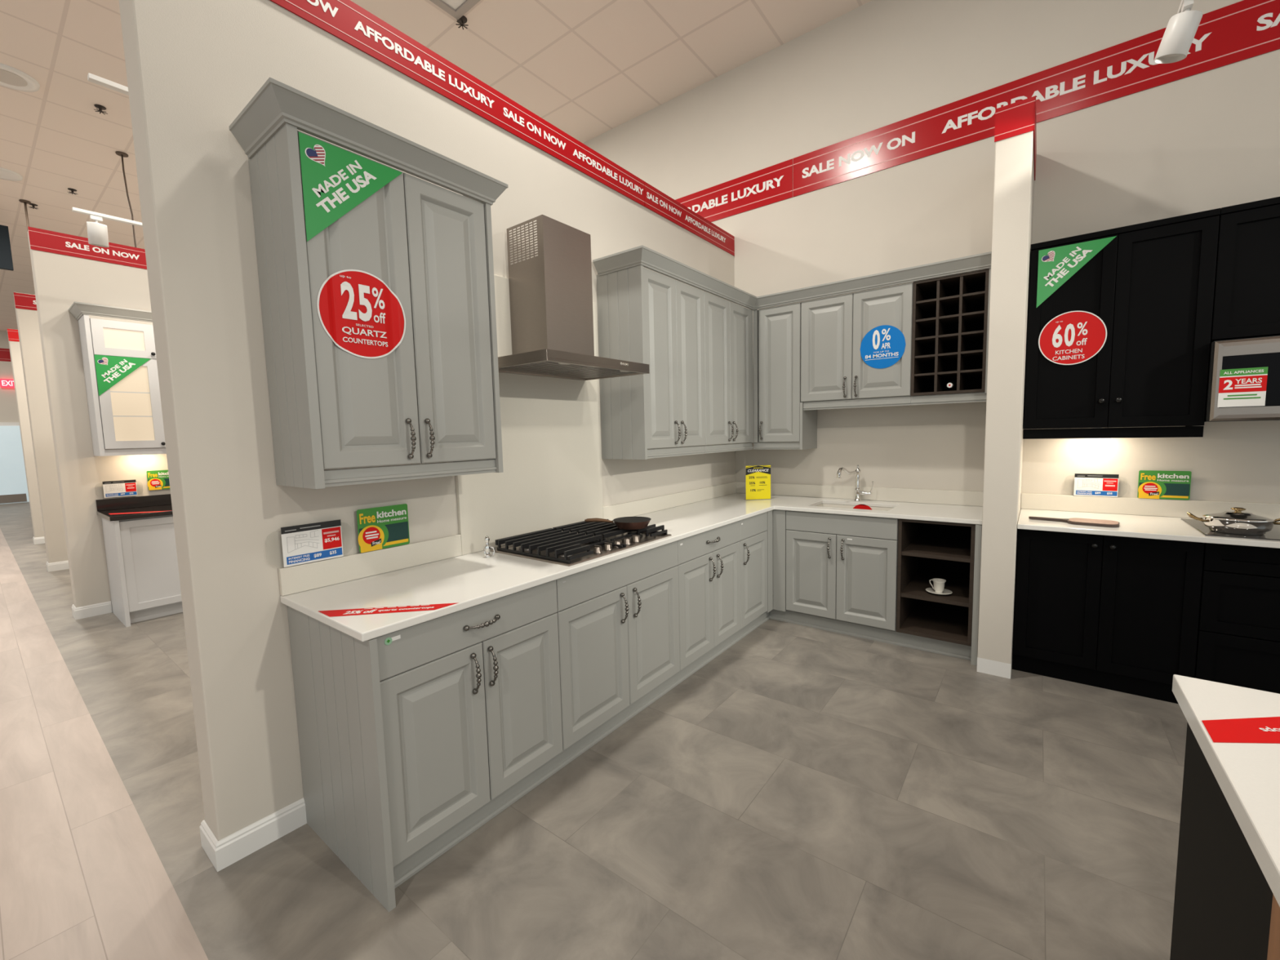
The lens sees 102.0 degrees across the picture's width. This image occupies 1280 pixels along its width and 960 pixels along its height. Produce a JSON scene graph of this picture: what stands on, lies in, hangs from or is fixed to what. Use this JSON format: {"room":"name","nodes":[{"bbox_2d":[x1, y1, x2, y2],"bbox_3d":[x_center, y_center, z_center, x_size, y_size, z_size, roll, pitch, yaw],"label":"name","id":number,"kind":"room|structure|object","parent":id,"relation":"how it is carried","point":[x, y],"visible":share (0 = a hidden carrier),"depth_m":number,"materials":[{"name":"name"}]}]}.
{"room":"store","nodes":[
{"label":"store","id":0,"kind":"room"},
{"bbox_2d":[0,331,18,422],"bbox_3d":[-19.204,-1.391,11.424,0.200,4.626,14.200,3,6,37],"label":"wall","id":1,"kind":"structure","parent":0,"point":[8,406],"depth_m":13.98,"materials":[{"name":"paint"}]},
{"bbox_2d":[0,348,10,361],"bbox_3d":[-17.691,-3.273,13.122,0.006,0.340,2.240,3,6,37],"label":"banner","id":2,"kind":"object","parent":1,"relation":"attached to","point":[5,356],"visible":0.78,"depth_m":13.94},
{"bbox_2d":[0,378,14,387],"bbox_3d":[-17.000,-2.604,13.985,0.103,0.220,0.330,3,6,37],"label":"exit sign","id":3,"kind":"object","parent":1,"relation":"attached to","point":[4,383],"visible":0.81,"depth_m":13.92,"materials":[{"name":"red plastic"}]},
{"bbox_2d":[0,422,29,504],"bbox_3d":[-17.185,-0.441,13.879,0.090,2.200,1.070,3,6,37],"label":"door","id":4,"kind":"structure","parent":1,"relation":"in","point":[13,481],"depth_m":14.05,"materials":[{"name":"white paint"}]},
{"bbox_2d":[7,328,44,537],"bbox_3d":[-8.331,-0.798,9.452,0.170,3.275,3.795,3,6,37],"label":"wall","id":5,"kind":"structure","parent":0,"point":[15,348],"depth_m":7.94,"materials":[{"name":"paint"}]},
{"bbox_2d":[7,328,19,342],"bbox_3d":[-8.330,-2.330,9.219,0.006,0.177,3.701,3,6,37],"label":"banner","id":6,"kind":"object","parent":5,"relation":"attached to","point":[13,335],"visible":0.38,"depth_m":7.80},
{"bbox_2d":[32,536,44,544],"bbox_3d":[-8.906,0.867,8.798,0.197,0.104,1.808,3,6,37],"label":"baseboard","id":7,"kind":"structure","parent":5,"relation":"attached to","point":[37,540],"depth_m":8.07,"materials":[{"name":"white paint"}]},
{"bbox_2d":[13,292,67,563],"bbox_3d":[-6.049,-0.694,7.674,0.170,3.275,3.845,3,6,37],"label":"wall","id":8,"kind":"structure","parent":0,"point":[28,324],"depth_m":6.17,"materials":[{"name":"paint"}]},
{"bbox_2d":[13,292,36,310],"bbox_3d":[-6.048,-2.226,7.441,0.006,0.177,3.751,3,6,37],"label":"banner","id":9,"kind":"object","parent":8,"relation":"attached to","point":[24,301],"visible":0.05,"depth_m":6.02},
{"bbox_2d":[45,560,69,572],"bbox_3d":[-6.623,0.971,7.020,0.197,0.104,1.858,3,6,37],"label":"baseboard","id":10,"kind":"structure","parent":8,"relation":"attached to","point":[58,566],"depth_m":6.29,"materials":[{"name":"white paint"}]},
{"bbox_2d":[27,230,170,611],"bbox_3d":[-3.801,-0.592,5.931,0.170,3.275,3.880,3,6,37],"label":"wall","id":11,"kind":"structure","parent":0,"point":[60,281],"depth_m":4.47,"materials":[{"name":"paint"}]},
{"bbox_2d":[27,226,146,269],"bbox_3d":[-3.800,-2.124,5.698,0.006,0.177,3.786,3,6,37],"label":"banner","id":12,"kind":"object","parent":11,"relation":"attached to","point":[42,240],"visible":0.43,"depth_m":4.44,"materials":[{"name":"red plastic"}]},
{"bbox_2d":[71,600,112,619],"bbox_3d":[-4.375,1.072,5.277,0.197,0.104,1.894,3,6,37],"label":"baseboard","id":13,"kind":"structure","parent":11,"relation":"attached to","point":[81,612],"depth_m":4.55,"materials":[{"name":"white paint"}]},
{"bbox_2d":[68,301,166,456],"bbox_3d":[-4.264,-0.873,4.841,0.397,1.240,1.317,3,6,37],"label":"upper cabinet","id":14,"kind":"object","parent":11,"relation":"attached to","point":[126,417],"visible":0.38,"depth_m":4.43,"materials":[{"name":"white paint"}]},
{"bbox_2d":[93,354,150,395],"bbox_3d":[-4.394,-0.880,4.429,0.003,0.338,0.345,3,6,37],"label":"sign","id":15,"kind":"object","parent":14,"relation":"attached to","point":[110,370],"visible":1,"depth_m":4.37,"materials":[{"name":"green paper"}]},
{"bbox_2d":[95,493,171,511],"bbox_3d":[-4.380,0.169,5.061,0.020,0.099,1.288,3,6,37],"label":"backsplash","id":16,"kind":"structure","parent":11,"relation":"attached to","point":[157,500],"depth_m":4.73,"materials":[{"name":"black stone"}]},
{"bbox_2d":[102,480,137,497],"bbox_3d":[-4.675,0.077,4.659,0.009,0.145,0.306,3,6,37],"label":"price card","id":17,"kind":"object","parent":16,"relation":"on","point":[123,487],"visible":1,"depth_m":4.66,"materials":[{"name":"white paper"}]},
{"bbox_2d":[146,470,169,490],"bbox_3d":[-4.493,-0.003,4.883,0.004,0.180,0.219,3,6,37],"label":"leaflet","id":18,"kind":"object","parent":11,"relation":"attached to","point":[157,479],"visible":0.72,"depth_m":4.86,"materials":[{"name":"paper"}]},
{"bbox_2d":[119,0,735,840],"bbox_3d":[-0.384,-0.410,3.285,0.170,3.220,3.934,3,6,37],"label":"wall","id":19,"kind":"structure","parent":0,"point":[193,67],"depth_m":1.83,"materials":[{"name":"paint"}]},
{"bbox_2d":[199,797,306,871],"bbox_3d":[-0.958,1.228,2.629,0.197,0.101,1.948,3,6,37],"label":"baseboard","id":20,"kind":"structure","parent":19,"relation":"attached to","point":[238,845],"depth_m":1.89,"materials":[{"name":"white paint"}]},
{"bbox_2d":[228,77,508,488],"bbox_3d":[-0.967,-0.616,2.036,0.402,1.222,0.864,3,6,37],"label":"upper cabinet","id":21,"kind":"object","parent":19,"relation":"attached to","point":[434,398],"visible":0.99,"depth_m":1.86,"materials":[{"name":"grey paint"}]},
{"bbox_2d":[297,131,402,241],"bbox_3d":[-0.968,-0.944,1.780,0.003,0.334,0.338,3,6,37],"label":"sign","id":22,"kind":"object","parent":21,"relation":"attached to","point":[335,180],"visible":1,"depth_m":1.71,"materials":[{"name":"green paper"}]},
{"bbox_2d":[316,269,405,358],"bbox_3d":[-0.966,-0.578,1.814,0.010,0.300,0.300,3,6,37],"label":"sticker","id":23,"kind":"object","parent":21,"relation":"attached to","point":[361,314],"visible":1,"depth_m":1.80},
{"bbox_2d":[278,533,462,595],"bbox_3d":[-1.106,0.347,2.226,0.020,0.103,0.759,3,6,37],"label":"backsplash","id":24,"kind":"structure","parent":19,"relation":"attached to","point":[318,574],"depth_m":2.16,"materials":[{"name":"stone"}]},
{"bbox_2d":[280,519,343,567],"bbox_3d":[-1.266,0.241,2.000,0.009,0.150,0.300,3,6,37],"label":"price card","id":25,"kind":"object","parent":24,"relation":"on","point":[303,544],"visible":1,"depth_m":2.00,"materials":[{"name":"white paper"}]},
{"bbox_2d":[356,503,409,552],"bbox_3d":[-1.093,0.203,2.215,0.004,0.180,0.219,3,6,37],"label":"leaflet","id":26,"kind":"object","parent":24,"relation":"on","point":[385,526],"visible":1,"depth_m":2.21,"materials":[{"name":"paper"}]},
{"bbox_2d":[269,0,644,206],"bbox_3d":[-0.758,-1.869,2.565,0.006,0.167,2.589,3,6,37],"label":"banner","id":27,"kind":"object","parent":19,"relation":"attached to","point":[346,20],"visible":1,"depth_m":2.41,"materials":[{"name":"red plastic"}]},
{"bbox_2d":[455,275,603,555],"bbox_3d":[-0.575,-0.367,2.879,0.020,1.385,1.036,3,6,37],"label":"backsplash","id":28,"kind":"structure","parent":19,"relation":"attached to","point":[551,477],"depth_m":2.87,"materials":[{"name":"stone"}]},
{"bbox_2d":[497,214,649,380],"bbox_3d":[-0.377,-0.930,2.683,0.492,0.734,0.756,3,6,37],"label":"range hood","id":29,"kind":"object","parent":19,"relation":"attached to","point":[551,292],"visible":1,"depth_m":2.62,"materials":[{"name":"metal"}]},
{"bbox_2d":[596,264,705,459],"bbox_3d":[0.119,-0.733,3.463,0.384,1.150,0.737,3,6,37],"label":"upper cabinet","id":30,"kind":"object","parent":19,"relation":"attached to","point":[646,316],"visible":1,"depth_m":3.24,"materials":[{"name":"grey paint"}]},
{"bbox_2d":[592,244,991,310],"bbox_3d":[0.967,-1.338,3.209,1.957,0.084,1.578,3,6,37],"label":"crown molding","id":31,"kind":"structure","parent":30,"relation":"attached to","point":[651,260],"depth_m":3.48,"materials":[{"name":"grey paint"}]},
{"bbox_2d":[602,481,737,520],"bbox_3d":[0.323,0.148,4.082,0.020,0.103,1.867,3,6,37],"label":"backsplash","id":32,"kind":"structure","parent":19,"relation":"attached to","point":[635,508],"depth_m":3.90,"materials":[{"name":"stone"}]},
{"bbox_2d":[644,181,734,256],"bbox_3d":[0.437,-2.037,4.117,0.006,0.167,1.337,3,6,37],"label":"banner","id":33,"kind":"object","parent":19,"relation":"attached to","point":[655,201],"visible":1,"depth_m":4.01,"materials":[{"name":"red plastic"}]},
{"bbox_2d":[703,291,753,453],"bbox_3d":[0.584,-0.793,4.067,0.384,1.136,0.789,3,6,37],"label":"upper cabinet","id":34,"kind":"object","parent":19,"relation":"attached to","point":[728,325],"visible":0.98,"depth_m":3.94,"materials":[{"name":"grey paint"}]},
{"bbox_2d":[0,0,871,331],"bbox_3d":[-8.119,-3.243,2.752,30.000,0.074,14.300,3,6,37],"label":"ceiling","id":35,"kind":"structure","parent":0,"point":[588,68],"depth_m":4.38,"materials":[{"name":"tile"}]},
{"bbox_2d":[0,224,13,271],"bbox_3d":[-8.922,-3.180,6.686,0.050,0.700,1.025,3,6,37],"label":"screen","id":36,"kind":"object","parent":35,"relation":"hanging from","point":[6,257],"visible":1,"depth_m":7.04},
{"bbox_2d":[0,167,22,181],"bbox_3d":[-7.290,-3.497,5.911,0.330,0.022,0.330,3,6,37],"label":"recessed light","id":37,"kind":"object","parent":35,"relation":"in","point":[5,174],"visible":1,"depth_m":5.96,"materials":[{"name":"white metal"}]},
{"bbox_2d":[0,62,39,92],"bbox_3d":[-5.354,-3.406,4.379,0.380,0.022,0.380,3,6,37],"label":"ceiling speaker","id":38,"kind":"object","parent":35,"relation":"attached to","point":[11,77],"visible":1,"depth_m":4.42,"materials":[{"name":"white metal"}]},
{"bbox_2d":[18,199,31,231],"bbox_3d":[-7.512,-2.867,6.433,0.893,1.358,0.100,3,6,37],"label":"conduit","id":39,"kind":"object","parent":35,"relation":"hanging from","point":[25,202],"visible":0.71,"depth_m":6.62,"materials":[{"name":"grey metal"}]},
{"bbox_2d":[28,203,37,209],"bbox_3d":[-7.853,-3.544,6.714,0.086,0.042,0.086,0,5,15],"label":"sprinkler head","id":40,"kind":"object","parent":35,"relation":"attached to","point":[33,205],"visible":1,"depth_m":6.71},
{"bbox_2d":[67,187,76,195],"bbox_3d":[-6.949,-3.534,6.350,0.086,0.042,0.086,0,5,15],"label":"sprinkler head","id":41,"kind":"object","parent":35,"relation":"attached to","point":[72,190],"visible":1,"depth_m":6.34},
{"bbox_2d":[93,104,107,114],"bbox_3d":[-5.011,-3.443,4.817,0.086,0.042,0.086,0,5,15],"label":"sprinkler head","id":42,"kind":"object","parent":35,"relation":"attached to","point":[100,107],"visible":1,"depth_m":4.81},
{"bbox_2d":[71,207,142,247],"bbox_3d":[-3.119,-2.652,4.761,0.123,1.687,2.948,3,6,37],"label":"track light","id":43,"kind":"object","parent":35,"relation":"hanging from","point":[97,233],"visible":0.46,"depth_m":3.73,"materials":[{"name":"white metal"}]},
{"bbox_2d":[87,72,128,95],"bbox_3d":[-1.614,-2.573,3.468,0.119,1.686,2.973,3,6,37],"label":"track light","id":44,"kind":"object","parent":35,"relation":"hanging from","point":[95,79],"visible":0.06,"depth_m":2.39,"materials":[{"name":"white metal"}]},
{"bbox_2d":[115,151,137,247],"bbox_3d":[-5.151,-2.779,5.204,0.098,1.428,1.335,-6,7,-42],"label":"wire","id":45,"kind":"object","parent":35,"relation":"hanging from","point":[122,154],"visible":0.86,"depth_m":5.48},
{"bbox_2d":[429,0,480,19],"bbox_3d":[-1.312,-3.425,3.469,0.610,0.016,0.610,3,6,37],"label":"ceiling vent","id":46,"kind":"object","parent":35,"relation":"in","point":[456,9],"visible":1,"depth_m":3.77,"materials":[{"name":"white metal"}]},
{"bbox_2d":[455,15,468,29],"bbox_3d":[-1.342,-3.450,3.907,0.086,0.042,0.086,0,5,15],"label":"sprinkler head","id":47,"kind":"object","parent":35,"relation":"attached to","point":[463,20],"visible":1,"depth_m":3.90},
{"bbox_2d":[1154,0,1202,63],"bbox_3d":[1.570,-2.494,1.230,0.140,1.599,3.050,3,6,37],"label":"track light","id":48,"kind":"object","parent":35,"relation":"hanging from","point":[1181,28],"visible":1,"depth_m":2.18,"materials":[{"name":"white metal"}]},
{"bbox_2d":[0,502,1187,959],"bbox_3d":[-7.004,1.285,4.471,30.000,0.050,17.600,3,6,37],"label":"floor","id":49,"kind":"structure","parent":0,"point":[806,793],"depth_m":1.96,"materials":[{"name":"grey tile"}]},
{"bbox_2d":[101,515,182,626],"bbox_3d":[-4.108,0.706,4.923,0.652,0.884,1.266,3,6,37],"label":"base cabinet","id":50,"kind":"object","parent":49,"relation":"on","point":[141,553],"visible":0.37,"depth_m":4.39,"materials":[{"name":"white paint"}]},
{"bbox_2d":[96,504,173,520],"bbox_3d":[-4.123,0.248,4.870,0.663,0.034,1.290,3,6,37],"label":"countertop","id":51,"kind":"structure","parent":50,"relation":"on","point":[166,508],"depth_m":4.43,"materials":[{"name":"black stone"}]},
{"bbox_2d":[108,510,172,514],"bbox_3d":[-4.245,0.276,4.382,0.472,0.001,0.084,-2,5,-12],"label":"sticker","id":52,"kind":"object","parent":51,"relation":"on","point":[170,510],"visible":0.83,"depth_m":4.38,"materials":[{"name":"red paper"}]},
{"bbox_2d":[287,579,562,911],"bbox_3d":[-0.813,0.879,2.099,0.676,0.884,0.788,3,6,37],"label":"base cabinet","id":53,"kind":"object","parent":49,"relation":"on","point":[401,741],"visible":0.98,"depth_m":1.81,"materials":[{"name":"grey paint"}]},
{"bbox_2d":[384,635,400,644],"bbox_3d":[-0.780,0.503,1.634,0.001,0.024,0.051,3,6,37],"label":"label sticker","id":54,"kind":"object","parent":53,"relation":"attached to","point":[388,641],"visible":1,"depth_m":1.63,"materials":[{"name":"white paper"}]},
{"bbox_2d":[555,540,679,750],"bbox_3d":[-0.291,0.756,2.772,0.676,0.784,0.930,3,6,37],"label":"base cabinet","id":55,"kind":"object","parent":49,"relation":"on","point":[618,620],"visible":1,"depth_m":2.52,"materials":[{"name":"grey paint"}]},
{"bbox_2d":[280,493,982,641],"bbox_3d":[0.561,0.324,2.790,1.976,0.028,3.685,3,6,37],"label":"countertop","id":56,"kind":"structure","parent":55,"relation":"on","point":[470,580],"depth_m":2.20,"materials":[{"name":"white stone"}]},
{"bbox_2d":[317,602,458,617],"bbox_3d":[-0.854,0.436,1.740,0.459,0.001,0.067,-2,5,-6],"label":"sticker","id":57,"kind":"object","parent":56,"relation":"on","point":[431,606],"visible":1,"depth_m":1.74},
{"bbox_2d":[483,535,495,557],"bbox_3d":[-0.730,0.317,2.487,0.039,0.102,0.058,3,6,37],"label":"ornament","id":58,"kind":"object","parent":56,"relation":"on","point":[487,547],"visible":1,"depth_m":2.48,"materials":[{"name":"white ceramic"}]},
{"bbox_2d":[490,519,671,566],"bbox_3d":[-0.289,0.305,2.745,0.557,0.058,0.797,3,6,37],"label":"gas cooktop","id":59,"kind":"object","parent":56,"relation":"in","point":[580,542],"visible":0.92,"depth_m":2.60,"materials":[{"name":"metal"}]},
{"bbox_2d":[584,516,651,529],"bbox_3d":[-0.111,0.237,2.834,0.352,0.052,0.210,-3,5,-16],"label":"frying pan","id":60,"kind":"object","parent":59,"relation":"on","point":[624,522],"visible":1,"depth_m":2.81,"materials":[{"name":"black metal"}]},
{"bbox_2d":[745,465,770,499],"bbox_3d":[0.978,0.020,4.321,0.220,0.284,0.060,-2,5,-6],"label":"sign","id":61,"kind":"object","parent":56,"relation":"on","point":[757,477],"visible":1,"depth_m":4.30,"materials":[{"name":"yellow paper"}]},
{"bbox_2d":[816,503,893,511],"bbox_3d":[1.596,0.308,3.896,0.576,0.185,0.371,3,6,37],"label":"sink","id":62,"kind":"object","parent":56,"relation":"in","point":[883,508],"visible":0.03,"depth_m":4.08,"materials":[{"name":"silver metal"}]},
{"bbox_2d":[853,504,872,510],"bbox_3d":[1.724,0.272,4.019,0.170,0.170,0.002,3,6,37],"label":"sticker","id":63,"kind":"object","parent":62,"relation":"attached to","point":[860,507],"visible":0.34,"depth_m":4.01,"materials":[{"name":"red paper"}]},
{"bbox_2d":[835,465,874,501],"bbox_3d":[1.660,0.027,4.062,0.305,0.284,0.119,-2,5,-9],"label":"kitchen faucet","id":64,"kind":"object","parent":56,"relation":"on","point":[857,471],"visible":1,"depth_m":4.08,"materials":[{"name":"silver metal"}]},
{"bbox_2d":[393,608,971,888],"bbox_3d":[0.631,1.204,2.508,1.382,0.095,3.085,3,6,37],"label":"toe kick","id":65,"kind":"object","parent":49,"relation":"on","point":[415,863],"visible":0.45,"depth_m":2.69,"materials":[{"name":"grey paint"}]},
{"bbox_2d":[677,520,740,670],"bbox_3d":[0.226,0.683,3.443,0.676,0.784,0.770,3,6,37],"label":"base cabinet","id":66,"kind":"object","parent":49,"relation":"on","point":[708,562],"visible":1,"depth_m":3.22,"materials":[{"name":"grey paint"}]},
{"bbox_2d":[739,510,773,628],"bbox_3d":[0.625,0.628,3.961,0.676,0.784,0.543,3,6,37],"label":"base cabinet","id":67,"kind":"object","parent":49,"relation":"on","point":[756,532],"visible":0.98,"depth_m":3.77,"materials":[{"name":"grey paint"}]},
{"bbox_2d":[773,503,898,631],"bbox_3d":[1.550,0.605,3.965,0.869,0.784,0.676,3,6,37],"label":"base cabinet","id":68,"kind":"object","parent":49,"relation":"on","point":[818,571],"visible":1,"depth_m":3.71,"materials":[{"name":"grey paint"}]},
{"bbox_2d":[896,518,975,646],"bbox_3d":[2.082,0.621,3.584,0.428,0.770,0.632,3,6,37],"label":"open shelf unit","id":69,"kind":"object","parent":49,"relation":"on","point":[927,550],"visible":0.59,"depth_m":3.58,"materials":[{"name":"brown wood"}]},
{"bbox_2d":[925,587,952,594],"bbox_3d":[1.984,0.744,3.444,0.156,0.016,0.156,3,6,37],"label":"saucer","id":70,"kind":"object","parent":69,"relation":"on","point":[945,591],"visible":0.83,"depth_m":3.45,"materials":[{"name":"white ceramic"}]},
{"bbox_2d":[928,577,946,593],"bbox_3d":[1.976,0.703,3.447,0.102,0.084,0.082,3,6,37],"label":"teacup","id":71,"kind":"object","parent":70,"relation":"on","point":[939,584],"visible":1,"depth_m":3.42,"materials":[{"name":"white ceramic"}]},
{"bbox_2d":[970,524,982,666],"bbox_3d":[2.263,0.685,3.442,0.032,0.884,0.646,3,6,37],"label":"end panel","id":72,"kind":"object","parent":49,"relation":"on","point":[978,527],"visible":0.47,"depth_m":3.19,"materials":[{"name":"grey paint"}]},
{"bbox_2d":[1012,528,1204,703],"bbox_3d":[2.711,0.705,3.091,0.755,0.884,0.662,3,6,37],"label":"base cabinet","id":73,"kind":"object","parent":49,"relation":"on","point":[1121,614],"visible":0.92,"depth_m":2.84,"materials":[{"name":"black paint"}]},
{"bbox_2d":[1169,722,1279,959],"bbox_3d":[1.356,0.961,0.676,0.844,0.870,0.639,3,6,37],"label":"kitchen island","id":74,"kind":"object","parent":49,"relation":"on","point":[1225,908],"visible":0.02,"depth_m":0.95,"materials":[{"name":"brown wood"}]},
{"bbox_2d":[1172,674,1279,906],"bbox_3d":[1.352,0.505,0.626,0.901,0.042,0.702,3,6,37],"label":"island countertop","id":75,"kind":"structure","parent":74,"relation":"on","point":[1247,775],"depth_m":0.88,"materials":[{"name":"white stone"}]},
{"bbox_2d":[1201,716,1279,743],"bbox_3d":[1.220,0.458,0.941,0.408,0.001,0.104,-2,5,-2],"label":"sticker","id":76,"kind":"object","parent":75,"relation":"on","point":[1253,730],"visible":1,"depth_m":0.95,"materials":[{"name":"red paper"}]},
{"bbox_2d":[1194,542,1279,693],"bbox_3d":[3.356,0.732,2.617,0.843,0.884,0.630,3,6,37],"label":"base cabinet","id":77,"kind":"object","parent":49,"relation":"on","point":[1238,640],"visible":0.68,"depth_m":2.54,"materials":[{"name":"black paint"}]},
{"bbox_2d":[1017,508,1279,548],"bbox_3d":[3.102,0.270,2.718,1.801,0.028,0.702,3,6,37],"label":"countertop","id":78,"kind":"structure","parent":77,"relation":"on","point":[1158,527],"depth_m":2.84,"materials":[{"name":"white stone"}]},
{"bbox_2d":[1028,515,1119,527],"bbox_3d":[2.494,0.237,2.990,0.405,0.016,0.182,3,6,37],"label":"serving board","id":79,"kind":"object","parent":78,"relation":"on","point":[1086,522],"visible":1,"depth_m":2.93,"materials":[{"name":"brown wood"}]},
{"bbox_2d":[1180,518,1279,540],"bbox_3d":[3.272,0.262,2.559,0.760,0.006,0.560,3,6,37],"label":"cooktop","id":80,"kind":"object","parent":78,"relation":"in","point":[1274,534],"visible":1,"depth_m":2.58,"materials":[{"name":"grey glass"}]},
{"bbox_2d":[1186,506,1279,535],"bbox_3d":[2.999,0.199,2.604,0.240,0.124,0.308,-4,6,-30],"label":"cooking pot","id":81,"kind":"object","parent":80,"relation":"on","point":[1237,522],"visible":1,"depth_m":2.55,"materials":[{"name":"silver metal"}]},
{"bbox_2d":[582,0,1279,508],"bbox_3d":[-3.441,-1.477,8.143,29.000,4.626,0.200,3,6,37],"label":"wall","id":82,"kind":"structure","parent":0,"point":[1210,140],"depth_m":3.65,"materials":[{"name":"paint"}]},
{"bbox_2d":[675,158,792,222],"bbox_3d":[0.292,-2.537,5.023,2.441,0.303,0.006,3,6,37],"label":"banner","id":83,"kind":"object","parent":82,"relation":"attached to","point":[773,184],"visible":0.49,"depth_m":4.54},
{"bbox_2d":[753,302,817,449],"bbox_3d":[1.188,-0.825,4.276,0.420,1.138,0.384,3,6,37],"label":"upper cabinet","id":84,"kind":"object","parent":82,"relation":"attached to","point":[780,421],"visible":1,"depth_m":4.16,"materials":[{"name":"grey paint"}]},
{"bbox_2d":[800,282,913,410],"bbox_3d":[1.645,-0.958,3.909,0.777,0.830,0.384,3,6,37],"label":"upper cabinet","id":85,"kind":"object","parent":82,"relation":"attached to","point":[834,374],"visible":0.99,"depth_m":3.80,"materials":[{"name":"grey paint"}]},
{"bbox_2d":[860,324,905,368],"bbox_3d":[1.714,-0.941,3.668,0.300,0.300,0.001,3,6,37],"label":"sticker","id":86,"kind":"object","parent":85,"relation":"attached to","point":[882,346],"visible":1,"depth_m":3.67,"materials":[{"name":"blue paper"}]},
{"bbox_2d":[736,481,982,506],"bbox_3d":[1.674,0.102,4.233,1.978,0.103,0.020,3,6,37],"label":"backsplash","id":87,"kind":"structure","parent":82,"relation":"attached to","point":[882,494],"depth_m":4.05,"materials":[{"name":"stone"}]},
{"bbox_2d":[911,267,991,404],"bbox_3d":[2.147,-0.938,3.550,0.456,0.830,0.341,3,6,37],"label":"wine rack","id":88,"kind":"object","parent":82,"relation":"attached to","point":[951,313],"visible":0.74,"depth_m":3.54,"materials":[{"name":"brown wood"}]},
{"bbox_2d":[945,380,956,391],"bbox_3d":[2.149,-0.644,3.568,0.074,0.074,0.279,3,6,37],"label":"wine bottle","id":89,"kind":"object","parent":88,"relation":"in","point":[951,385],"visible":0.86,"depth_m":3.51,"materials":[{"name":"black glass"}]},
{"bbox_2d":[792,0,1279,196],"bbox_3d":[2.873,-2.422,3.048,4.055,0.303,0.006,3,6,37],"label":"banner","id":90,"kind":"object","parent":82,"relation":"attached to","point":[1244,29],"visible":0.82,"depth_m":3.24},
{"bbox_2d":[1022,208,1220,439],"bbox_3d":[2.771,-0.836,3.064,0.776,1.168,0.370,3,6,37],"label":"upper cabinet","id":91,"kind":"object","parent":82,"relation":"attached to","point":[1152,286],"visible":1,"depth_m":2.89,"materials":[{"name":"black paint"}]},
{"bbox_2d":[1038,311,1106,364],"bbox_3d":[2.536,-0.834,3.047,0.310,0.310,0.001,3,6,37],"label":"sticker","id":92,"kind":"object","parent":91,"relation":"attached to","point":[1072,337],"visible":1,"depth_m":3.04,"materials":[{"name":"red paper"}]},
{"bbox_2d":[1036,235,1116,307],"bbox_3d":[2.528,-1.200,3.014,0.345,0.336,0.003,3,6,37],"label":"sign","id":93,"kind":"object","parent":91,"relation":"attached to","point":[1056,265],"visible":1,"depth_m":3.05,"materials":[{"name":"green paper"}]},
{"bbox_2d":[1021,493,1279,522],"bbox_3d":[3.309,0.174,2.982,1.801,0.103,0.020,3,6,37],"label":"backsplash","id":94,"kind":"structure","parent":82,"relation":"attached to","point":[1104,504],"depth_m":3.17,"materials":[{"name":"stone"}]},
{"bbox_2d":[1073,473,1119,497],"bbox_3d":[2.883,0.032,3.286,0.302,0.142,0.009,3,6,37],"label":"price card","id":95,"kind":"object","parent":94,"relation":"on","point":[1085,484],"visible":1,"depth_m":3.28,"materials":[{"name":"white paper"}]},
{"bbox_2d":[1137,470,1191,500],"bbox_3d":[3.124,0.029,3.093,0.222,0.170,0.004,3,6,37],"label":"leaflet","id":96,"kind":"object","parent":94,"relation":"on","point":[1152,484],"visible":1,"depth_m":3.09,"materials":[{"name":"paper"}]},
{"bbox_2d":[1210,196,1279,342],"bbox_3d":[3.381,-1.061,2.570,0.772,0.662,0.370,3,6,37],"label":"upper cabinet","id":97,"kind":"object","parent":82,"relation":"attached to","point":[1246,298],"visible":0.82,"depth_m":2.62,"materials":[{"name":"black paint"}]},
{"bbox_2d":[1204,335,1279,422],"bbox_3d":[3.376,-0.512,2.602,0.760,0.413,0.419,3,6,37],"label":"microwave","id":98,"kind":"object","parent":97,"relation":"attached to","point":[1258,352],"visible":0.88,"depth_m":2.60,"materials":[{"name":"metal"}]},
{"bbox_2d":[1217,366,1267,407],"bbox_3d":[3.028,-0.465,2.607,0.160,0.190,0.002,3,6,37],"label":"card","id":99,"kind":"object","parent":98,"relation":"attached to","point":[1242,387],"visible":1,"depth_m":2.61,"materials":[{"name":"paper"}]},
{"bbox_2d":[977,130,1034,666],"bbox_3d":[2.293,-0.471,3.241,0.166,3.220,0.739,3,6,37],"label":"wall","id":100,"kind":"structure","parent":0,"point":[1014,166],"depth_m":2.95,"materials":[{"name":"paint"}]},
{"bbox_2d":[976,657,1011,679],"bbox_3d":[2.131,1.115,3.121,0.167,0.090,0.084,3,6,37],"label":"baseboard","id":101,"kind":"structure","parent":100,"relation":"attached to","point":[998,668],"depth_m":3.09,"materials":[{"name":"white paint"}]},
{"bbox_2d":[994,95,1036,180],"bbox_3d":[2.249,-1.984,3.094,0.178,0.172,0.726,3,6,37],"label":"banner","id":102,"kind":"object","parent":100,"relation":"attached to","point":[1019,117],"visible":1,"depth_m":2.81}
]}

